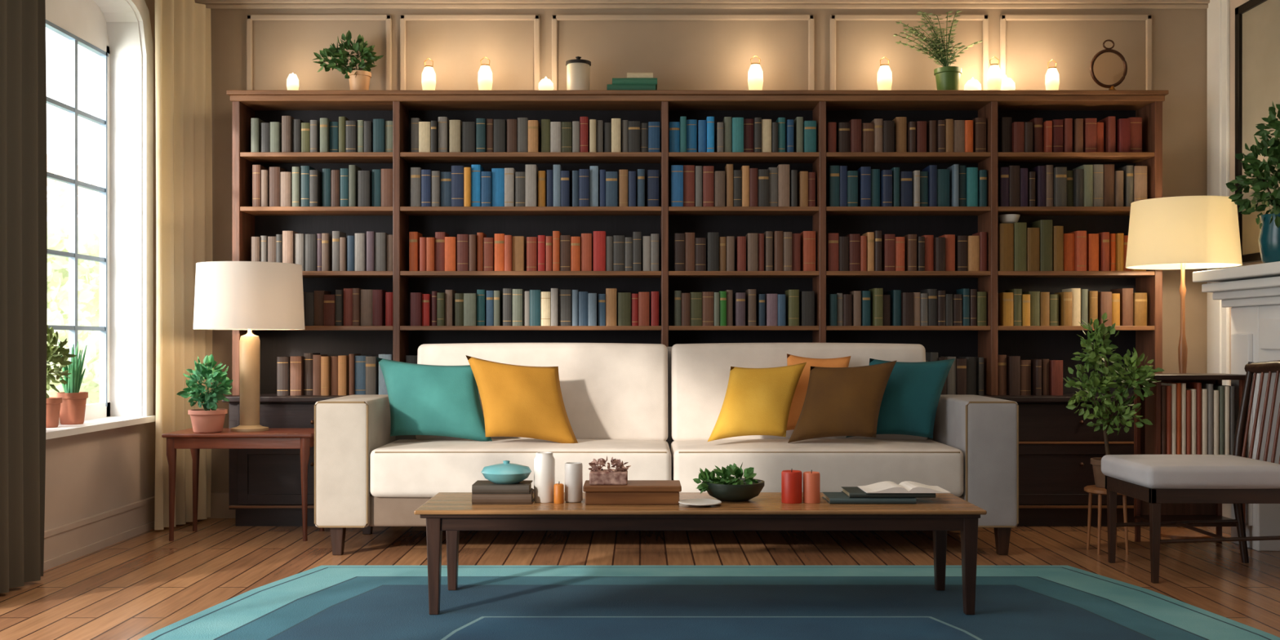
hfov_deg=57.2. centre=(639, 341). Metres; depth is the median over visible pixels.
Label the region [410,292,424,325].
book
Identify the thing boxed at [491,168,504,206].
book
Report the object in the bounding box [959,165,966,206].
book
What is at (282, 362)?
book
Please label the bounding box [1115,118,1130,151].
book
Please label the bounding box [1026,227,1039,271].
book
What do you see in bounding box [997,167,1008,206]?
book
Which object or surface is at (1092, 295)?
book
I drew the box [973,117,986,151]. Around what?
book
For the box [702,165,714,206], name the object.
book
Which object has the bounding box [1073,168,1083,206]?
book
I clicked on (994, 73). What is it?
candle lantern
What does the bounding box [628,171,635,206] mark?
book
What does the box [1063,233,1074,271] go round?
book
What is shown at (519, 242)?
book
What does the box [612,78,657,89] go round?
book
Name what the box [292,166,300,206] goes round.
book
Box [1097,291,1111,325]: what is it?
book
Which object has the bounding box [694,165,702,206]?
book
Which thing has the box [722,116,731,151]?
book
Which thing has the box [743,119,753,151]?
book
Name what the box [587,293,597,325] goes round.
book
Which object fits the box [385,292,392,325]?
book
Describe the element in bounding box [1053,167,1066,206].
book
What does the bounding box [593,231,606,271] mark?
book
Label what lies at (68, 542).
baseboard
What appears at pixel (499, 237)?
book
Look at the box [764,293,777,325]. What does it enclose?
book
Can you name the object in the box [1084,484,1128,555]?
plant stand
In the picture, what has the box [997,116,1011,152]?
book
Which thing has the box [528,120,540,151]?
book
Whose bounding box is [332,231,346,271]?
book
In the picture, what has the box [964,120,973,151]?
book
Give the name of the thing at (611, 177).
book
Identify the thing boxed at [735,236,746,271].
book
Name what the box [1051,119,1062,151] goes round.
book
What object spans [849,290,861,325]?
book
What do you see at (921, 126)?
book
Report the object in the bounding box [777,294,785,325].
book
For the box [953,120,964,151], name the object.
book
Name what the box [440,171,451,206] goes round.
book
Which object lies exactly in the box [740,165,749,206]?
book
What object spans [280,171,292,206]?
book
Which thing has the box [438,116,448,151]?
book
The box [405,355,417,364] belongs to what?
book
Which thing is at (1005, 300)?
book
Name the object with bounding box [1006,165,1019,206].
book
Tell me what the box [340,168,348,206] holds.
book
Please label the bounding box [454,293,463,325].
book
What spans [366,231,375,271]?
book
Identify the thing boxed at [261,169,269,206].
book
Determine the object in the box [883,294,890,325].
book
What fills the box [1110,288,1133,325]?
book
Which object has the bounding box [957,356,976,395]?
book
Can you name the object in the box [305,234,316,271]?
book
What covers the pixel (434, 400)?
throw pillow
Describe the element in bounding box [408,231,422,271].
book
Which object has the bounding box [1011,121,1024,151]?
book
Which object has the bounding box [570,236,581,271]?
book
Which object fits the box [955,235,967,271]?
book
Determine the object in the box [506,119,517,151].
book
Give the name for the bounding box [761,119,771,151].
book
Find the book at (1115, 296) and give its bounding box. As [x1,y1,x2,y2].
[1111,293,1119,325]
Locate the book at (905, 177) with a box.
[899,171,912,206]
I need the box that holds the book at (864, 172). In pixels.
[856,166,871,206]
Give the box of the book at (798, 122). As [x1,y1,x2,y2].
[793,116,803,151]
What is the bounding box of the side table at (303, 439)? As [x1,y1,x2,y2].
[161,428,324,541]
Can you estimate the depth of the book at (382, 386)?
6.78 m
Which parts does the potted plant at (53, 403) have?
pot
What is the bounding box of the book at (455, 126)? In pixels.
[448,120,462,151]
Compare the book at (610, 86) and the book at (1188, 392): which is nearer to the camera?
the book at (1188, 392)
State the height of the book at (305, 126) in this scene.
0.179 m
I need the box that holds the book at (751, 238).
[745,233,757,271]
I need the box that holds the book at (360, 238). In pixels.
[355,233,366,271]
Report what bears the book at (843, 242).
on the bookcase at (1057, 446)
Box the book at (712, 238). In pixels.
[706,232,719,271]
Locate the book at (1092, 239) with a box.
[1086,233,1098,271]
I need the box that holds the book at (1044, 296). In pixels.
[1040,292,1049,325]
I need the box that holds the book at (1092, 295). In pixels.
[1088,290,1097,325]
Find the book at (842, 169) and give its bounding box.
[839,165,847,206]
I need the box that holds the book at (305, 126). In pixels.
[301,122,310,151]
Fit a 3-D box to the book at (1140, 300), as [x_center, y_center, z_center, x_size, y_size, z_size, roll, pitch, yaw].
[2.904,-0.185,6.874,0.072,0.192,0.156,0,0,0]
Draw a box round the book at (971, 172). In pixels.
[966,167,977,206]
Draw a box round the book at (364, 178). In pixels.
[357,170,372,206]
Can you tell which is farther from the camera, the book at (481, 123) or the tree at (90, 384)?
the tree at (90, 384)
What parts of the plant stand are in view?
leg, leg, leg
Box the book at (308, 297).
[303,292,314,325]
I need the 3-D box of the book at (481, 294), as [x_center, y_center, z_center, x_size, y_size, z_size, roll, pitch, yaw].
[-0.925,-0.195,6.885,0.046,0.211,0.153,0,0,0]
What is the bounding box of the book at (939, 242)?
[933,237,945,271]
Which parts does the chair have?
leg, leg, seat frame, post, rail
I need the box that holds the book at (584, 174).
[578,168,589,206]
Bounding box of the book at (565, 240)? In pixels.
[560,235,570,271]
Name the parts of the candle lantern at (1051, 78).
handle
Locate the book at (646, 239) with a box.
[642,235,650,271]
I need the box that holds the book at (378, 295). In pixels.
[372,289,386,325]
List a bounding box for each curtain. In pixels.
[0,0,47,593]
[154,0,212,529]
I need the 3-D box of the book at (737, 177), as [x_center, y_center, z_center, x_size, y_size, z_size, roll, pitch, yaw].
[0.565,-0.884,6.877,0.048,0.216,0.172,0,0,0]
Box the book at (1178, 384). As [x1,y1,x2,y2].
[1160,382,1181,454]
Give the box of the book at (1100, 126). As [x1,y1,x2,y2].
[1096,122,1103,151]
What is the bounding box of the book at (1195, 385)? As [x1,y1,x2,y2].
[1179,381,1201,454]
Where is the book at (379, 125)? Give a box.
[373,119,386,151]
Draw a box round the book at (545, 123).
[541,119,551,151]
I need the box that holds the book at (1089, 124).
[1083,118,1096,151]
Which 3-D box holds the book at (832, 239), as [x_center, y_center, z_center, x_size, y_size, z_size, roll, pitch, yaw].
[1.121,-0.516,6.870,0.061,0.221,0.165,0,0,0]
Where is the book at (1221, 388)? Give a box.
[1213,385,1224,454]
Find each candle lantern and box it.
[286,72,298,89]
[421,57,435,89]
[477,56,493,89]
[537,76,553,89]
[747,55,763,89]
[876,56,892,89]
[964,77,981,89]
[986,56,1001,89]
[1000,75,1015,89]
[1044,59,1059,89]
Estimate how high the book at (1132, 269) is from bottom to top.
0.212 m
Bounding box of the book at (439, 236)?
[435,231,448,271]
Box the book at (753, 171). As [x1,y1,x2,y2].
[749,168,757,206]
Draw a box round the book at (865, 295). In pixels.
[861,290,870,325]
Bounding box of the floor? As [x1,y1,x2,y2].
[0,518,1279,639]
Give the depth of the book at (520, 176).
6.80 m
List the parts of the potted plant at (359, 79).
pot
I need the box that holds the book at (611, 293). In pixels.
[605,288,617,325]
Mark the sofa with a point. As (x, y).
(655, 408)
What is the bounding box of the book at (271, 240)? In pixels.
[267,236,275,262]
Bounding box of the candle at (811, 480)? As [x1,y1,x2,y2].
[803,470,820,503]
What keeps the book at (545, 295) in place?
on the bookcase at (1057, 446)
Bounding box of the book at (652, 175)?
[647,169,658,206]
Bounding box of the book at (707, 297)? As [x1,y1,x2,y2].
[702,291,713,325]
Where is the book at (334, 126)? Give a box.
[329,121,338,151]
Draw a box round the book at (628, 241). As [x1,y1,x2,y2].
[625,237,632,271]
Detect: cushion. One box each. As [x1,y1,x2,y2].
[369,438,671,497]
[415,342,667,440]
[671,342,927,440]
[671,438,964,497]
[1101,454,1279,488]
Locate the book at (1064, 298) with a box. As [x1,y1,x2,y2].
[1053,292,1071,325]
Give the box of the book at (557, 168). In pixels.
[553,164,562,206]
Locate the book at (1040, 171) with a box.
[1027,165,1045,206]
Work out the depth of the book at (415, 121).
6.81 m
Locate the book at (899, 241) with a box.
[894,236,904,271]
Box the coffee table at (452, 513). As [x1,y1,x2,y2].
[413,492,986,614]
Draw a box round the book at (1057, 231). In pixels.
[1052,226,1063,271]
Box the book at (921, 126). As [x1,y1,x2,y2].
[915,120,926,151]
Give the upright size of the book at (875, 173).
0.224 m
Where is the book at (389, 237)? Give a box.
[386,235,392,271]
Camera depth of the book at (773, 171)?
6.82 m
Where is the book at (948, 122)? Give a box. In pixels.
[945,119,953,151]
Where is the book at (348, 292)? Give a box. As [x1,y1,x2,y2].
[343,288,352,325]
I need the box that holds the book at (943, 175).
[937,168,949,206]
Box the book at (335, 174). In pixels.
[331,169,340,206]
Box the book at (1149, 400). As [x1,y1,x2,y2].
[1145,386,1166,454]
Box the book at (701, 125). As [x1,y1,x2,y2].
[697,120,706,151]
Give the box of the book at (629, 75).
[626,72,653,78]
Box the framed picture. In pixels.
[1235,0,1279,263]
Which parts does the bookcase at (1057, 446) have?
panel, door, drawer, shelf, shelf, shelf, shelf, shelf, shelf, shelf, shelf, rail, panel, shelf, shelf, shelf, shelf, shelf, shelf, shelf, shelf, shelf, shelf, shelf, shelf, drawer, rail, door, panel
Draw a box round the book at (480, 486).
[471,480,533,493]
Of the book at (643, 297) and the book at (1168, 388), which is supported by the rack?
the book at (1168, 388)
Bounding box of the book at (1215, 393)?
[1213,390,1218,454]
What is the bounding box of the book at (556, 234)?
[552,231,561,271]
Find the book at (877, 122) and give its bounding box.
[870,118,882,151]
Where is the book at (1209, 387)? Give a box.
[1201,382,1213,454]
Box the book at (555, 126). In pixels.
[550,121,561,151]
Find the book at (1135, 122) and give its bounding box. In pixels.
[1128,117,1142,151]
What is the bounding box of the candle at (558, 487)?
[554,481,564,503]
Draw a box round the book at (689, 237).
[684,232,694,271]
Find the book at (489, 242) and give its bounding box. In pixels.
[484,237,494,271]
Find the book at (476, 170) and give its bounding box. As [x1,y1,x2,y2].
[471,164,484,206]
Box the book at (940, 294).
[937,290,945,325]
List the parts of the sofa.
leg, arm, leg, backrest, arm, leg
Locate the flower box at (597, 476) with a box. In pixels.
[588,455,631,484]
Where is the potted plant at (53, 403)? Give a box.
[45,324,76,427]
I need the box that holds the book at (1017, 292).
[1004,288,1022,325]
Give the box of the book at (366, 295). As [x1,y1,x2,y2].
[360,289,372,325]
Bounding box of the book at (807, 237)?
[800,231,815,271]
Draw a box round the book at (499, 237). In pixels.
[494,233,505,271]
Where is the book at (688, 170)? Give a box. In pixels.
[683,164,694,206]
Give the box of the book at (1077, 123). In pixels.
[1072,118,1083,151]
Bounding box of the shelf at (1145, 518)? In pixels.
[1134,515,1236,526]
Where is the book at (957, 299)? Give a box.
[952,294,962,325]
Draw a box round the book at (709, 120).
[706,116,714,151]
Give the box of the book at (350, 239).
[346,235,355,271]
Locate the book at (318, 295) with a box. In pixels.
[314,290,331,325]
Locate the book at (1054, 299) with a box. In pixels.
[1049,294,1058,325]
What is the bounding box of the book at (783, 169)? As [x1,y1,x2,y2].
[777,164,789,206]
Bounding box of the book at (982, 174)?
[977,169,986,206]
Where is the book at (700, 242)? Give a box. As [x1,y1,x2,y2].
[694,237,706,271]
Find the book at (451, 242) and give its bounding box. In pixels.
[444,236,457,271]
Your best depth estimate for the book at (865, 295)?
6.81 m
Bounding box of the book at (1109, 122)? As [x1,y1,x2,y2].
[1097,115,1115,151]
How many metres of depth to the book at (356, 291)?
6.79 m
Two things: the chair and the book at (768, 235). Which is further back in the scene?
the book at (768, 235)
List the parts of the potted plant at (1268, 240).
pot, stem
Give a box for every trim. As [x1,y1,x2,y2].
[45,0,155,439]
[194,0,1209,8]
[246,14,391,89]
[400,14,540,89]
[551,14,813,89]
[830,14,988,89]
[1000,14,1151,89]
[1207,0,1229,385]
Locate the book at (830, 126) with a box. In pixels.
[826,122,835,151]
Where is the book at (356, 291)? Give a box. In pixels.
[352,288,364,325]
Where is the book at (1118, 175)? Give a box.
[1114,170,1123,206]
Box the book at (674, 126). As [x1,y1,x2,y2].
[668,121,679,151]
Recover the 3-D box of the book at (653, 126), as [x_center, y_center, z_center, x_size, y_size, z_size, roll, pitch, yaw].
[0.082,-1.179,6.863,0.067,0.180,0.166,0,0,0]
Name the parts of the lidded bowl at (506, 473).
lid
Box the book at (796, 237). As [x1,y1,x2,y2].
[791,233,800,271]
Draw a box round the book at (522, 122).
[517,117,528,151]
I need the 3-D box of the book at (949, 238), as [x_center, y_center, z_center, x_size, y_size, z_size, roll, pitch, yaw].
[1.798,-0.512,6.879,0.060,0.214,0.147,0,0,0]
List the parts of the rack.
post, post, panel, post, post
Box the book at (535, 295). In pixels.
[529,289,542,325]
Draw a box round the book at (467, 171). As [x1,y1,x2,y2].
[463,167,471,206]
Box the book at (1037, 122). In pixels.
[1026,117,1042,151]
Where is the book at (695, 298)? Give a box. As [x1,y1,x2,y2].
[689,292,702,325]
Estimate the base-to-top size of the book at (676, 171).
0.242 m
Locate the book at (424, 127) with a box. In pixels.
[418,121,431,151]
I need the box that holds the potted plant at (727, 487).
[693,462,764,502]
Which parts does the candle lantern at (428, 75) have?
handle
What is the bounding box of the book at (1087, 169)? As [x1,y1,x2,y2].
[1072,164,1093,206]
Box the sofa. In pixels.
[314,342,1018,555]
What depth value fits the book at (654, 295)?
6.79 m
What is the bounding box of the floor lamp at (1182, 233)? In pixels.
[1125,195,1242,538]
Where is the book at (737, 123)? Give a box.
[731,117,743,151]
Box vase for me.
[533,451,555,502]
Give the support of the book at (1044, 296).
on the bookcase at (1057, 446)
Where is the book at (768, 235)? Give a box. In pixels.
[764,231,773,271]
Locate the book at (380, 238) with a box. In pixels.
[374,232,390,271]
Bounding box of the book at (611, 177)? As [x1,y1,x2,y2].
[605,171,617,206]
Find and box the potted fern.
[893,9,982,89]
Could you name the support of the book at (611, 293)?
on the bookcase at (1057, 446)
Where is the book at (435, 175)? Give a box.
[431,170,440,206]
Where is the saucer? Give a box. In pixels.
[678,498,721,506]
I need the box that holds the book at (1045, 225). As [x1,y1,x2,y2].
[1029,219,1052,271]
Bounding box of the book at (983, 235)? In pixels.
[972,231,986,271]
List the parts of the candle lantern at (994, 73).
handle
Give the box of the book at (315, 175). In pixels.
[309,169,322,206]
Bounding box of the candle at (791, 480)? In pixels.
[781,468,801,503]
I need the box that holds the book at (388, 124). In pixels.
[385,120,392,151]
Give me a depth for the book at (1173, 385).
5.96 m
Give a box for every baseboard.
[43,495,155,571]
[207,493,235,518]
[1222,503,1231,518]
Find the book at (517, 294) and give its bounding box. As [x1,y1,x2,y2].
[511,288,525,325]
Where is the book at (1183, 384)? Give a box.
[1172,382,1186,454]
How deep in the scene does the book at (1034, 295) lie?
6.81 m
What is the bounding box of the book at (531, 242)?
[526,236,537,271]
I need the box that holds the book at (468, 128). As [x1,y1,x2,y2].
[462,121,475,151]
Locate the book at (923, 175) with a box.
[920,171,928,206]
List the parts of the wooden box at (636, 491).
lid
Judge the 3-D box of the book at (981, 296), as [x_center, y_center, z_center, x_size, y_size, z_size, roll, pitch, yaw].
[1.984,-0.188,6.882,0.053,0.198,0.172,0,0,0]
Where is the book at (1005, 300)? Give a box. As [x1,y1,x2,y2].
[997,292,1013,325]
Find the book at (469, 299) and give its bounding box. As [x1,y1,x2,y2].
[463,293,476,325]
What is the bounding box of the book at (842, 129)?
[835,122,849,151]
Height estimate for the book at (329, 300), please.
0.180 m
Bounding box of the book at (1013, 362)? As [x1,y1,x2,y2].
[1006,355,1020,395]
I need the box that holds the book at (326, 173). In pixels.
[322,168,331,206]
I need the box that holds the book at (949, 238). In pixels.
[938,234,955,271]
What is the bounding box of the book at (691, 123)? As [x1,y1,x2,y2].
[686,119,696,151]
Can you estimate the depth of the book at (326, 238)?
6.79 m
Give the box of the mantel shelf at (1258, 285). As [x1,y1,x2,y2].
[1192,261,1279,306]
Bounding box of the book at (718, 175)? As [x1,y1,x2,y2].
[713,170,724,206]
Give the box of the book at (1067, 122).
[1062,118,1072,151]
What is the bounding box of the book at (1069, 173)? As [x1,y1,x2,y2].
[1066,170,1073,206]
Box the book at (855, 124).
[848,119,861,151]
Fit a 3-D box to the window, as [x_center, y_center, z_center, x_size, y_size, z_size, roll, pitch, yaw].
[-2.974,-0.735,5.975,0.042,2.310,1.150,0,0,0]
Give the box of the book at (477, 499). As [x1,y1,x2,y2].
[471,488,533,504]
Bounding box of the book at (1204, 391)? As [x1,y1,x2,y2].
[1201,388,1207,454]
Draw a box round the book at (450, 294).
[445,289,456,325]
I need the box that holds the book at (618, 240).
[613,235,624,271]
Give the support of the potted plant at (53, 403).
on the trim at (130, 37)
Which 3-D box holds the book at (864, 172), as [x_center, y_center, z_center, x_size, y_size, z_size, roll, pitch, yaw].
[1.309,-0.893,6.863,0.057,0.235,0.143,0,0,0]
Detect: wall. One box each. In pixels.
[44,0,155,530]
[210,8,1207,493]
[1229,0,1263,386]
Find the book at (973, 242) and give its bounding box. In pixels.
[967,235,979,271]
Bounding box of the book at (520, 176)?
[515,171,525,206]
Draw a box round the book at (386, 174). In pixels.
[381,168,392,206]
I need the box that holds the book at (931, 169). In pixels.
[922,164,937,206]
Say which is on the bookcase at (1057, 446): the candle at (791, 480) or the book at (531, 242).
the book at (531, 242)
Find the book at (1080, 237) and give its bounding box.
[1067,231,1086,271]
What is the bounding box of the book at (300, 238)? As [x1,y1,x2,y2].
[294,233,305,271]
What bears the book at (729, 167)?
on the bookcase at (1057, 446)
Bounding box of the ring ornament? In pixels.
[1089,39,1127,89]
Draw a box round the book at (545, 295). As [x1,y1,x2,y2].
[541,291,551,325]
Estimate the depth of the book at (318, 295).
6.80 m
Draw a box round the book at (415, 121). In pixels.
[411,117,422,151]
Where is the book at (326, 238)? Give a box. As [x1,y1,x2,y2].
[321,233,332,271]
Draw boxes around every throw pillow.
[377,357,492,441]
[466,355,577,443]
[707,362,806,441]
[786,353,850,430]
[787,360,896,443]
[845,358,955,438]
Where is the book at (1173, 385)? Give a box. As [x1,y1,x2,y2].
[1160,382,1176,454]
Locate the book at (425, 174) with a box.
[421,169,431,206]
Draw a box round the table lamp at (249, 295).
[193,261,305,431]
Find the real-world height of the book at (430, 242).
0.196 m
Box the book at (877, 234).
[874,231,881,271]
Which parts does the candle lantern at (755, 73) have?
handle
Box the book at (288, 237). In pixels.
[282,231,299,263]
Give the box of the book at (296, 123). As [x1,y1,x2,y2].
[292,119,304,151]
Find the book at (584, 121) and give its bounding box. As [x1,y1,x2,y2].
[579,116,589,151]
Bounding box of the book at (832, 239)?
[826,233,838,271]
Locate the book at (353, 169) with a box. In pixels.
[348,164,361,206]
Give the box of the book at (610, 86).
[607,84,655,89]
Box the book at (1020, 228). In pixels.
[1012,222,1026,271]
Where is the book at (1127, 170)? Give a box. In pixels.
[1115,165,1133,206]
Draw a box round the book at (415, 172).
[410,167,422,206]
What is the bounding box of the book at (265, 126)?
[261,122,270,151]
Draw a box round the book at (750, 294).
[745,288,755,325]
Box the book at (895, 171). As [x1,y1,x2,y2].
[890,167,899,206]
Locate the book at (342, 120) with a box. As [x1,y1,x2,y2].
[338,116,350,151]
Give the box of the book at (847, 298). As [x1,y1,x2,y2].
[842,293,852,325]
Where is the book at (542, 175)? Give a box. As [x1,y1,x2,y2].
[537,170,546,206]
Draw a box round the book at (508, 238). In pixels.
[504,235,512,271]
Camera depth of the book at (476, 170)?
6.80 m
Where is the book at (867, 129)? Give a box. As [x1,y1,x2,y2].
[861,123,874,151]
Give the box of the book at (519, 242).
[512,235,526,271]
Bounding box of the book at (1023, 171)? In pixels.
[1019,168,1027,206]
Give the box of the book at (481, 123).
[475,118,486,151]
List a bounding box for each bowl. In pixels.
[480,460,531,484]
[703,477,764,502]
[998,213,1020,223]
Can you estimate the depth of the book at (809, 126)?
6.78 m
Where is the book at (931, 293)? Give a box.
[920,288,937,325]
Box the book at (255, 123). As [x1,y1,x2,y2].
[250,118,265,151]
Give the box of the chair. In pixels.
[1101,360,1279,583]
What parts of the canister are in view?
lid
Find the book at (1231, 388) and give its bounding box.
[1213,384,1234,455]
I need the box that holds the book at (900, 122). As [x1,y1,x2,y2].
[892,116,906,151]
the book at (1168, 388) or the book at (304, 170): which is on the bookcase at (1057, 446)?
the book at (304, 170)
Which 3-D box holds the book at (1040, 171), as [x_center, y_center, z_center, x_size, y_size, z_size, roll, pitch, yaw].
[2.336,-0.898,6.903,0.047,0.244,0.177,0,0,0]
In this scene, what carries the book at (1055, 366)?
on the bookcase at (1057, 446)
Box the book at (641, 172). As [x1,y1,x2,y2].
[637,168,644,206]
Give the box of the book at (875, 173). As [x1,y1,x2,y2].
[871,168,879,206]
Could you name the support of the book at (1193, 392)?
on the rack
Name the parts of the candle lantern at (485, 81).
handle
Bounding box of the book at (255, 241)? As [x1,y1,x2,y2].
[251,236,260,261]
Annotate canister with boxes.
[565,56,591,89]
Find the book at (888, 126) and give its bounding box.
[882,120,894,151]
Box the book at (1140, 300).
[1133,293,1146,325]
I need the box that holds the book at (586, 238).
[581,233,592,271]
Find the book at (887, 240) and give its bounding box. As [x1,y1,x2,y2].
[881,234,894,271]
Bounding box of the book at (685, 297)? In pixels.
[680,293,689,325]
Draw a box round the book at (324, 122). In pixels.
[320,117,332,151]
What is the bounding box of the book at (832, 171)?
[826,165,839,206]
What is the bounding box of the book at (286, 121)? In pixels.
[281,115,295,151]
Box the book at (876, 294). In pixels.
[868,288,883,325]
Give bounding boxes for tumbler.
[564,462,582,502]
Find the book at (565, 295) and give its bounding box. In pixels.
[559,289,572,325]
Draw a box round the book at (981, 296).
[976,291,986,325]
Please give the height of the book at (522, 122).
0.205 m
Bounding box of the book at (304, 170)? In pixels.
[300,165,315,206]
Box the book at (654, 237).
[650,233,658,271]
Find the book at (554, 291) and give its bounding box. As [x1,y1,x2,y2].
[551,288,559,325]
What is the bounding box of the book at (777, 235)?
[773,231,782,271]
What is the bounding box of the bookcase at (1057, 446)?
[222,89,1168,526]
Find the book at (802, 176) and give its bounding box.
[797,171,808,206]
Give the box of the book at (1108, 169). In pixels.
[1103,164,1114,206]
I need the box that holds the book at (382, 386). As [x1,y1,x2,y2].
[378,354,392,394]
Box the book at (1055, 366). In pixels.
[1048,360,1062,395]
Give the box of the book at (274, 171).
[269,166,287,206]
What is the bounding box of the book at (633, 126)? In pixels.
[628,120,639,151]
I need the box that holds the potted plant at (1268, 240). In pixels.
[1226,102,1279,262]
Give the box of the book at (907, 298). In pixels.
[901,292,913,325]
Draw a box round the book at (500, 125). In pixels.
[493,119,506,151]
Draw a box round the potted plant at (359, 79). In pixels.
[311,30,383,89]
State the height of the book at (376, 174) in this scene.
0.222 m
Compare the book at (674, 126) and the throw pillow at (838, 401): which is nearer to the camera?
the throw pillow at (838, 401)
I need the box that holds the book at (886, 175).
[880,169,892,206]
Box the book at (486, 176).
[480,171,491,206]
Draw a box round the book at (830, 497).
[822,492,915,503]
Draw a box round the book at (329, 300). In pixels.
[324,294,335,325]
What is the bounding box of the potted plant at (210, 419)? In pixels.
[176,354,233,432]
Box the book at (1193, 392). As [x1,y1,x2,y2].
[1186,388,1196,454]
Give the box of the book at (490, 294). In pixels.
[486,290,493,325]
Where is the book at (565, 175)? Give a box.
[560,170,570,206]
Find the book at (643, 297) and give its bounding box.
[638,292,649,325]
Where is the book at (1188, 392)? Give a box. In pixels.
[1186,389,1191,454]
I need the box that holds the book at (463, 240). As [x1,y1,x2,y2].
[457,234,469,271]
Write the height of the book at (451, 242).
0.199 m
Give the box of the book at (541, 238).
[537,235,546,271]
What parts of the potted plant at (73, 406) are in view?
pot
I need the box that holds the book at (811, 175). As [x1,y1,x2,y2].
[808,172,815,206]
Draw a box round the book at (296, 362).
[289,355,303,395]
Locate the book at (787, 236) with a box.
[782,231,791,271]
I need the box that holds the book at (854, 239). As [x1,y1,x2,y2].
[844,234,860,271]
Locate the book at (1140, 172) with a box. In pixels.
[1133,165,1146,201]
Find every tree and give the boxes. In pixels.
[46,142,99,324]
[46,308,99,404]
[1063,312,1164,488]
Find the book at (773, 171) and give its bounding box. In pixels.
[767,167,777,206]
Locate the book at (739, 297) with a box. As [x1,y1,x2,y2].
[733,292,745,325]
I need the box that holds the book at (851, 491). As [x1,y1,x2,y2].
[840,486,935,497]
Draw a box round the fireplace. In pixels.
[1192,261,1279,551]
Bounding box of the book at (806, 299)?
[799,291,814,325]
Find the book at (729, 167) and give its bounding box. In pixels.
[724,164,733,206]
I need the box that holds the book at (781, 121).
[775,117,785,151]
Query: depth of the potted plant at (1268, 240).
5.65 m
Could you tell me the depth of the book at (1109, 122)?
6.80 m
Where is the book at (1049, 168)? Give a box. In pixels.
[1045,164,1053,206]
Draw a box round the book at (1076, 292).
[1062,288,1080,325]
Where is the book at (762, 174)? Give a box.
[757,168,768,206]
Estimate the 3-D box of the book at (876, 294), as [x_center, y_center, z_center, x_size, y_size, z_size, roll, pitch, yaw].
[1.380,-0.198,6.861,0.049,0.218,0.173,0,0,0]
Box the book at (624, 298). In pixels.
[617,292,631,325]
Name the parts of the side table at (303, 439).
leg, leg, leg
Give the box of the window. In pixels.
[44,0,110,423]
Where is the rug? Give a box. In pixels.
[137,565,1279,639]
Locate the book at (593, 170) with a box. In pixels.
[589,165,599,206]
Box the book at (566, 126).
[561,121,572,151]
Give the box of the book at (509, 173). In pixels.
[504,168,515,206]
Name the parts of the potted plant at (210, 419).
stem, pot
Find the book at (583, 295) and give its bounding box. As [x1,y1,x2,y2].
[578,291,588,325]
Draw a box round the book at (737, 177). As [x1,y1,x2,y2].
[733,169,742,206]
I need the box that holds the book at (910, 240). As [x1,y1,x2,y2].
[903,234,916,271]
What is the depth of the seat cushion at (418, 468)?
5.75 m
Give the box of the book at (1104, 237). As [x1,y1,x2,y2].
[1098,231,1109,271]
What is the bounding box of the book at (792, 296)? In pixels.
[785,289,799,325]
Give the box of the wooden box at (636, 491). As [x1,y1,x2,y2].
[582,480,681,504]
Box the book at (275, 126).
[270,121,281,151]
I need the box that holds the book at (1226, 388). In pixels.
[1219,385,1229,454]
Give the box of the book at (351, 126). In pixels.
[345,120,357,151]
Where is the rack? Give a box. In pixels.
[1128,373,1245,550]
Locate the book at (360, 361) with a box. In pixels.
[355,355,371,395]
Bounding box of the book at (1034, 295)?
[1022,291,1039,325]
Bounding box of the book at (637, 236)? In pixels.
[632,231,641,271]
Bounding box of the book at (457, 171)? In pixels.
[451,165,464,206]
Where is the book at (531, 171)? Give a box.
[525,164,537,206]
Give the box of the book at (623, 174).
[618,169,627,206]
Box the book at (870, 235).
[862,231,874,271]
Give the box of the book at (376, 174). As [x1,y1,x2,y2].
[372,169,381,206]
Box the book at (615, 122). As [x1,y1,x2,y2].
[611,118,621,151]
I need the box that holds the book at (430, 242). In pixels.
[426,237,435,271]
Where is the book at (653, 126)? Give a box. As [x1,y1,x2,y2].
[648,121,659,151]
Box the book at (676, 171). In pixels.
[670,164,683,206]
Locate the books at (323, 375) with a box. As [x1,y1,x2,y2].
[260,116,1124,395]
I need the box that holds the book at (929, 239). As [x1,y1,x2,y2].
[920,235,933,271]
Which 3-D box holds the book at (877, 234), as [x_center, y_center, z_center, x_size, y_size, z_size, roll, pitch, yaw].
[1.379,-0.522,6.871,0.039,0.234,0.186,0,0,0]
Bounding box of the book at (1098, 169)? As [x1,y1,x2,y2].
[1093,164,1103,206]
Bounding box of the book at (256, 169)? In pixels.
[252,164,268,206]
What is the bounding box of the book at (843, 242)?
[838,236,848,271]
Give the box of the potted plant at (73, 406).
[55,341,88,424]
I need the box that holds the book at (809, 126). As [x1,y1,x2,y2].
[803,120,816,151]
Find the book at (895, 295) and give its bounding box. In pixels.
[887,289,901,325]
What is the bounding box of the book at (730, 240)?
[725,235,734,271]
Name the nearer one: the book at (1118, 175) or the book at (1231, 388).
the book at (1231, 388)
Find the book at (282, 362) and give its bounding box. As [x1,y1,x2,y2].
[276,356,289,395]
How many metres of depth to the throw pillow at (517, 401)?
5.93 m
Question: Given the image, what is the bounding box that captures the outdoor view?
[47,212,99,334]
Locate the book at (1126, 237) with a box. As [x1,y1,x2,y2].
[1124,235,1131,271]
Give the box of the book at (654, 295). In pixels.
[650,291,658,325]
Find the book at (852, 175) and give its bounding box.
[847,170,857,206]
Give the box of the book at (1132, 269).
[1131,268,1146,271]
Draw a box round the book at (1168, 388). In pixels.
[1160,385,1171,454]
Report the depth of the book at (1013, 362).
6.79 m
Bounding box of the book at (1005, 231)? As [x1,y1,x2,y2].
[997,223,1013,271]
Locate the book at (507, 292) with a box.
[502,288,512,325]
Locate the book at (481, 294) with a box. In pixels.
[476,289,486,325]
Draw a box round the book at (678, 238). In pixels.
[673,233,684,271]

